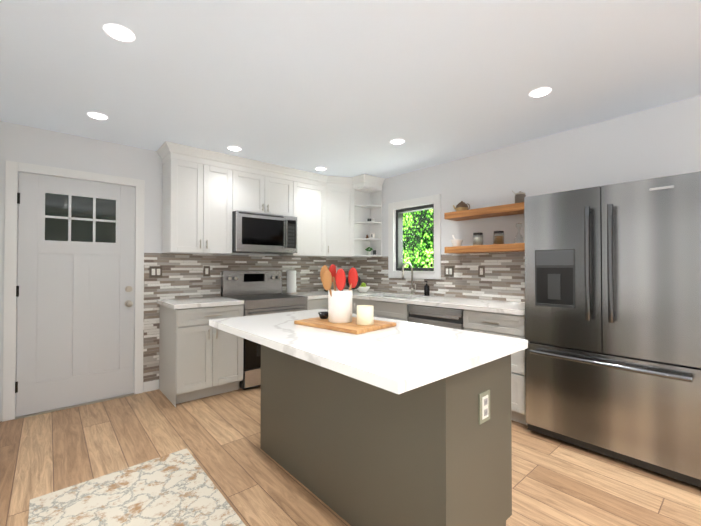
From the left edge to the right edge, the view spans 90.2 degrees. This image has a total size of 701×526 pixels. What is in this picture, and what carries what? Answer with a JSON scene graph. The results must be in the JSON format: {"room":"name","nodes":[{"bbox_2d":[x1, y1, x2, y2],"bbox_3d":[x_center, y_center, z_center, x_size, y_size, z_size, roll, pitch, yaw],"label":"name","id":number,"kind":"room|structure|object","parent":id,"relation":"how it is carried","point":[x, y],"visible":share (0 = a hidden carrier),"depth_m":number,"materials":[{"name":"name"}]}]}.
{"room":"kitchen","nodes":[
{"label":"kitchen","id":0,"kind":"room"},
{"bbox_2d":[0,121,300,420],"bbox_3d":[-1.500,0.077,4.093,4.040,2.440,0.150,1,-1,-41],"label":"wall","id":1,"kind":"structure","parent":0,"point":[30,145],"depth_m":3.18,"materials":[{"name":"white paint"}]},
{"bbox_2d":[2,160,144,421],"bbox_3d":[-2.437,0.226,3.157,0.994,2.120,0.035,1,-1,-41],"label":"door frame","id":2,"kind":"structure","parent":1,"relation":"attached to","point":[12,168],"depth_m":2.89,"materials":[{"name":"white painted wood"}]},
{"bbox_2d":[15,172,134,416],"bbox_3d":[-2.422,0.259,3.135,0.841,2.026,0.082,1,-1,-41],"label":"back door","id":3,"kind":"structure","parent":1,"relation":"in","point":[75,307],"depth_m":3.13,"materials":[{"name":"white wood"}]},
{"bbox_2d":[144,380,157,391],"bbox_3d":[0.578,1.219,1.679,3.740,0.100,6.200,1,-1,-41],"label":"baseboard","id":4,"kind":"structure","parent":1,"relation":"attached to","point":[150,385],"depth_m":3.52,"materials":[{"name":"white wood"}]},
{"bbox_2d":[160,141,235,254],"bbox_3d":[-1.606,-0.622,3.682,0.610,1.044,0.325,1,-1,-41],"label":"upper cabinet","id":5,"kind":"object","parent":1,"relation":"attached to","point":[206,193],"depth_m":3.53,"materials":[{"name":"white wood"}]},
{"bbox_2d":[143,253,347,381],"bbox_3d":[-1.055,0.555,4.368,2.700,1.292,0.008,1,-1,-41],"label":"wall tile","id":6,"kind":"structure","parent":1,"relation":"attached to","point":[182,276],"depth_m":3.81,"materials":[{"name":"tile"}]},
{"bbox_2d":[149,266,161,277],"bbox_3d":[-1.982,0.091,3.558,0.116,0.116,0.011,1,-1,-41],"label":"switch plate","id":7,"kind":"object","parent":6,"relation":"attached to","point":[155,271],"visible":1,"depth_m":3.55,"materials":[{"name":"brown metal"}]},
{"bbox_2d":[203,266,209,276],"bbox_3d":[-1.600,0.092,3.888,0.070,0.116,0.011,1,-1,-41],"label":"switch plate","id":8,"kind":"object","parent":6,"relation":"attached to","point":[206,270],"visible":1,"depth_m":3.88,"materials":[{"name":"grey metal"}]},
{"bbox_2d":[236,157,291,215],"bbox_3d":[-1.090,-0.847,4.131,0.755,0.584,0.325,1,-1,-41],"label":"upper cabinet","id":9,"kind":"object","parent":1,"relation":"attached to","point":[261,187],"depth_m":3.99,"materials":[{"name":"white wood"}]},
{"bbox_2d":[232,210,296,253],"bbox_3d":[-1.045,-0.336,4.074,0.743,0.430,0.452,1,-1,-41],"label":"microwave","id":10,"kind":"object","parent":9,"relation":"attached to","point":[255,232],"visible":1,"depth_m":3.89,"materials":[{"name":"grey metal"}]},
{"bbox_2d":[280,169,323,256],"bbox_3d":[-0.588,-0.612,4.546,0.551,1.044,0.351,1,-1,-41],"label":"upper cabinet","id":11,"kind":"object","parent":1,"relation":"attached to","point":[307,188],"depth_m":4.41,"materials":[{"name":"white wood"}]},
{"bbox_2d":[324,175,371,256],"bbox_3d":[-0.145,-0.608,4.828,0.720,1.044,0.504,1,-1,-41],"label":"upper cabinet","id":12,"kind":"object","parent":1,"relation":"attached to","point":[347,200],"depth_m":4.64,"materials":[{"name":"white wood"}]},
{"bbox_2d":[365,247,372,254],"bbox_3d":[0.260,-0.161,4.743,0.111,0.111,0.102,1,-1,-41],"label":"potted plant","id":13,"kind":"object","parent":12,"relation":"on","point":[368,251],"visible":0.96,"depth_m":4.73,"materials":[{"name":"green plant"}]},
{"bbox_2d":[0,386,700,525],"bbox_3d":[0.578,1.299,1.678,4.040,0.060,6.500,1,-1,-41],"label":"floor","id":14,"kind":"structure","parent":0,"point":[556,482],"depth_m":2.18,"materials":[{"name":"brown wood"}]},
{"bbox_2d":[28,448,245,525],"bbox_3d":[-0.602,1.258,1.185,0.790,0.008,2.500,1,-1,-41],"label":"rug","id":15,"kind":"object","parent":14,"relation":"on","point":[178,488],"visible":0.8,"depth_m":1.85,"materials":[{"name":"beige fabric"}]},
{"bbox_2d":[157,296,243,406],"bbox_3d":[-1.516,0.833,3.522,0.650,0.915,0.658,1,-1,-41],"label":"base cabinet","id":16,"kind":"object","parent":14,"relation":"on","point":[199,357],"visible":0.88,"depth_m":3.29,"materials":[{"name":"grey wood"}]},
{"bbox_2d":[221,271,307,389],"bbox_3d":[-0.968,0.693,3.968,0.750,1.205,0.695,1,-1,-41],"label":"range","id":17,"kind":"object","parent":14,"relation":"on","point":[259,292],"visible":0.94,"depth_m":3.89,"materials":[{"name":"silver metal"}]},
{"bbox_2d":[307,298,327,309],"bbox_3d":[-0.506,0.864,4.415,0.525,0.876,0.630,1,-1,-41],"label":"base cabinet","id":18,"kind":"object","parent":14,"relation":"on","point":[310,305],"depth_m":4.10,"materials":[{"name":"grey"}]},
{"bbox_2d":[352,306,356,313],"bbox_3d":[0.208,0.864,4.471,0.630,0.876,0.260,1,-1,-41],"label":"base cabinet","id":19,"kind":"object","parent":14,"relation":"on","point":[354,308],"depth_m":4.18,"materials":[{"name":"grey wood"}]},
{"bbox_2d":[260,345,511,525],"bbox_3d":[0.069,0.834,2.020,0.539,0.878,1.495,1,-1,-41],"label":"kitchen island","id":20,"kind":"object","parent":14,"relation":"on","point":[403,423],"depth_m":1.55,"materials":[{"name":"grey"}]},
{"bbox_2d":[209,309,527,396],"bbox_3d":[-0.043,0.375,1.912,0.892,0.038,1.590,1,-1,-41],"label":"island countertop","id":21,"kind":"structure","parent":20,"relation":"on","point":[404,357],"depth_m":1.49,"materials":[{"name":"white stone"}]},
{"bbox_2d":[294,317,395,333],"bbox_3d":[-0.035,0.346,2.007,0.490,0.020,0.340,-1,-1,42],"label":"cutting board","id":22,"kind":"object","parent":21,"relation":"on","point":[352,327],"visible":0.73,"depth_m":1.90,"materials":[{"name":"brown wood"}]},
{"bbox_2d":[318,312,327,318],"bbox_3d":[-0.160,0.318,2.115,0.074,0.038,0.073,1,-1,-41],"label":"bowl","id":23,"kind":"object","parent":22,"relation":"on","point":[323,315],"visible":0.94,"depth_m":2.09,"materials":[{"name":"black ceramic"}]},
{"bbox_2d":[320,264,360,322],"bbox_3d":[-0.052,0.171,2.023,0.272,0.330,0.158,1,-1,-41],"label":"utensil crock","id":24,"kind":"object","parent":22,"relation":"on","point":[340,304],"visible":1,"depth_m":1.95,"materials":[{"name":"white ceramic"}]},
{"bbox_2d":[357,305,373,325],"bbox_3d":[0.080,0.284,1.907,0.092,0.100,0.092,1,-1,-41],"label":"candle jar","id":25,"kind":"object","parent":22,"relation":"on","point":[365,315],"visible":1,"depth_m":1.87,"materials":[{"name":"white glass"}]},
{"bbox_2d":[407,304,463,329],"bbox_3d":[1.002,0.854,3.508,0.590,0.872,0.620,1,-1,-41],"label":"dishwasher","id":26,"kind":"object","parent":14,"relation":"on","point":[440,316],"visible":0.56,"depth_m":3.29,"materials":[{"name":"grey metal"}]},
{"bbox_2d":[463,318,526,424],"bbox_3d":[1.406,0.848,3.088,0.630,0.876,0.530,1,-1,-41],"label":"base cabinet","id":27,"kind":"object","parent":14,"relation":"on","point":[513,327],"depth_m":2.75,"materials":[{"name":"grey wood"}]},
{"bbox_2d":[289,290,524,321],"bbox_3d":[0.454,0.397,3.790,1.158,0.038,2.840,1,-1,-41],"label":"countertop","id":28,"kind":"structure","parent":27,"relation":"on","point":[475,310],"depth_m":3.43,"materials":[{"name":"white stone"}]},
{"bbox_2d":[286,267,296,293],"bbox_3d":[-0.754,0.217,4.460,0.150,0.337,0.150,1,-1,-41],"label":"paper towel holder","id":29,"kind":"object","parent":28,"relation":"on","point":[291,281],"visible":1,"depth_m":4.41,"materials":[{"name":"white paper"}]},
{"bbox_2d":[357,282,369,291],"bbox_3d":[0.168,0.324,4.661,0.196,0.129,0.196,1,-1,-41],"label":"fruit bowl","id":30,"kind":"object","parent":28,"relation":"on","point":[363,287],"visible":0.92,"depth_m":4.61,"materials":[{"name":"white ceramic"}]},
{"bbox_2d":[374,294,408,320],"bbox_3d":[0.517,0.526,4.134,0.398,0.236,0.728,1,-1,-41],"label":"sink","id":31,"kind":"object","parent":28,"relation":"in","point":[389,314],"depth_m":3.76,"materials":[{"name":"silver metal"}]},
{"bbox_2d":[402,262,415,294],"bbox_3d":[0.702,0.184,4.170,0.214,0.396,0.099,1,-1,-41],"label":"faucet","id":32,"kind":"object","parent":28,"relation":"on","point":[412,289],"visible":1,"depth_m":4.22,"materials":[{"name":"silver metal"}]},
{"bbox_2d":[424,281,429,295],"bbox_3d":[0.886,0.295,4.059,0.066,0.172,0.062,1,-1,-41],"label":"soap dispenser","id":33,"kind":"object","parent":28,"relation":"on","point":[426,290],"visible":1,"depth_m":4.04,"materials":[{"name":"black plastic"}]},
{"bbox_2d":[524,171,700,487],"bbox_3d":[1.860,0.388,2.468,0.742,1.780,0.970,1,-1,-41],"label":"refrigerator","id":34,"kind":"object","parent":14,"relation":"on","point":[613,318],"visible":1,"depth_m":2.19,"materials":[{"name":"silver metal"}]},
{"bbox_2d":[0,0,700,177],"bbox_3d":[0.578,-1.201,1.708,4.040,0.060,6.500,1,-1,-41],"label":"ceiling","id":35,"kind":"structure","parent":0,"point":[347,88],"depth_m":2.14,"materials":[{"name":"white paint"}]},
{"bbox_2d":[87,112,107,119],"bbox_3d":[-1.991,-1.157,2.750,0.136,0.004,0.136,1,-1,-41],"label":"recessed light","id":36,"kind":"object","parent":35,"relation":"in","point":[99,116],"visible":1,"depth_m":2.73,"materials":[{"name":"white plastic"}]},
{"bbox_2d":[103,24,134,41],"bbox_3d":[-1.175,-1.168,1.777,0.136,0.004,0.136,1,-1,-41],"label":"recessed light","id":37,"kind":"object","parent":35,"relation":"in","point":[119,32],"visible":1,"depth_m":1.77,"materials":[{"name":"white plastic"}]},
{"bbox_2d":[227,146,241,150],"bbox_3d":[-1.164,-1.147,3.506,0.136,0.004,0.136,1,-1,-41],"label":"recessed light","id":38,"kind":"object","parent":35,"relation":"in","point":[233,148],"visible":1,"depth_m":3.49,"materials":[{"name":"white plastic"}]},
{"bbox_2d":[315,167,325,170],"bbox_3d":[-0.360,-1.139,4.228,0.136,0.004,0.136,1,-1,-41],"label":"recessed light","id":39,"kind":"object","parent":35,"relation":"in","point":[320,168],"visible":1,"depth_m":4.20,"materials":[{"name":"white plastic"}]},
{"bbox_2d":[390,139,404,143],"bbox_3d":[0.446,-1.150,3.312,0.136,0.004,0.136,1,-1,-41],"label":"recessed light","id":40,"kind":"object","parent":35,"relation":"in","point":[397,141],"visible":1,"depth_m":3.30,"materials":[{"name":"white plastic"}]},
{"bbox_2d":[529,87,551,97],"bbox_3d":[1.293,-1.161,2.379,0.136,0.004,0.136,1,-1,-41],"label":"recessed light","id":41,"kind":"object","parent":35,"relation":"in","point":[540,92],"visible":1,"depth_m":2.37,"materials":[{"name":"white plastic"}]},
{"bbox_2d":[382,96,700,279],"bbox_3d":[2.049,0.064,2.966,0.150,2.440,6.500,1,-1,-41],"label":"wall","id":42,"kind":"structure","parent":0,"point":[660,141],"depth_m":3.14,"materials":[{"name":"white paint"}]},
{"bbox_2d":[388,194,440,278],"bbox_3d":[0.814,-0.299,4.355,0.155,0.980,0.810,1,-1,-41],"label":"window","id":43,"kind":"structure","parent":42,"relation":"in","point":[436,272],"depth_m":4.35,"materials":[{"name":"white"}]},
{"bbox_2d":[348,252,524,301],"bbox_3d":[0.899,0.152,4.173,0.008,0.492,2.852,1,-1,-41],"label":"wall tile","id":44,"kind":"structure","parent":42,"relation":"attached to","point":[503,279],"depth_m":3.77,"materials":[{"name":"tile"}]},
{"bbox_2d":[444,266,453,276],"bbox_3d":[1.105,0.095,3.920,0.011,0.116,0.116,1,-1,-41],"label":"electrical outlet plate","id":45,"kind":"object","parent":44,"relation":"attached to","point":[448,271],"visible":1,"depth_m":3.92,"materials":[{"name":"brown metal"}]},
{"bbox_2d":[478,266,484,276],"bbox_3d":[1.361,0.089,3.626,0.008,0.116,0.070,1,-1,-41],"label":"electrical outlet plate","id":46,"kind":"object","parent":44,"relation":"attached to","point":[481,271],"visible":1,"depth_m":3.62,"materials":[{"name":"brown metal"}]},
{"bbox_2d":[444,202,523,220],"bbox_3d":[1.390,-0.499,3.417,0.245,0.067,0.935,1,-1,-41],"label":"floating shelf","id":47,"kind":"object","parent":42,"relation":"attached to","point":[499,210],"visible":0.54,"depth_m":3.37,"materials":[{"name":"brown wood"}]},
{"bbox_2d":[453,201,469,210],"bbox_3d":[1.167,-0.592,3.672,0.128,0.122,0.200,1,-1,-41],"label":"teapot","id":48,"kind":"object","parent":47,"relation":"on","point":[461,205],"visible":0.77,"depth_m":3.62,"materials":[{"name":"brown ceramic"}]},
{"bbox_2d":[512,191,525,202],"bbox_3d":[1.554,-0.607,3.224,0.092,0.142,0.118,1,-1,-41],"label":"jar","id":49,"kind":"object","parent":47,"relation":"on","point":[519,196],"visible":0.85,"depth_m":3.18,"materials":[{"name":"brown"}]},
{"bbox_2d":[445,243,524,253],"bbox_3d":[1.390,-0.139,3.413,0.245,0.067,0.935,1,-1,-41],"label":"floating shelf","id":50,"kind":"object","parent":42,"relation":"attached to","point":[512,247],"visible":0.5,"depth_m":3.34,"materials":[{"name":"brown wood"}]},
{"bbox_2d":[451,235,462,246],"bbox_3d":[1.131,-0.234,3.709,0.124,0.128,0.124,1,-1,-41],"label":"mortar","id":51,"kind":"object","parent":50,"relation":"on","point":[456,242],"visible":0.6,"depth_m":3.67,"materials":[{"name":"white ceramic"}]},
{"bbox_2d":[473,232,482,244],"bbox_3d":[1.288,-0.238,3.527,0.100,0.132,0.100,1,-1,-41],"label":"storage jar","id":52,"kind":"object","parent":50,"relation":"on","point":[477,240],"visible":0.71,"depth_m":3.49,"materials":[{"name":"clear glass"}]},
{"bbox_2d":[493,231,503,243],"bbox_3d":[1.429,-0.240,3.365,0.100,0.132,0.100,1,-1,-41],"label":"storage jar","id":53,"kind":"object","parent":50,"relation":"on","point":[498,239],"visible":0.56,"depth_m":3.33,"materials":[{"name":"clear glass"}]},
{"bbox_2d":[515,223,522,242],"bbox_3d":[1.553,-0.274,3.222,0.072,0.195,0.072,1,-1,-41],"label":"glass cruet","id":54,"kind":"object","parent":50,"relation":"on","point":[517,233],"visible":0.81,"depth_m":3.23,"materials":[{"name":"clear glass"}]},
{"label":"outside","id":55,"kind":"structure","parent":0,"visible":0},
{"bbox_2d":[403,209,432,267],"bbox_3d":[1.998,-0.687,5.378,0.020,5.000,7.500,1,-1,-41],"label":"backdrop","id":56,"kind":"structure","parent":55,"point":[409,233],"depth_m":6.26,"materials":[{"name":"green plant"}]}
]}

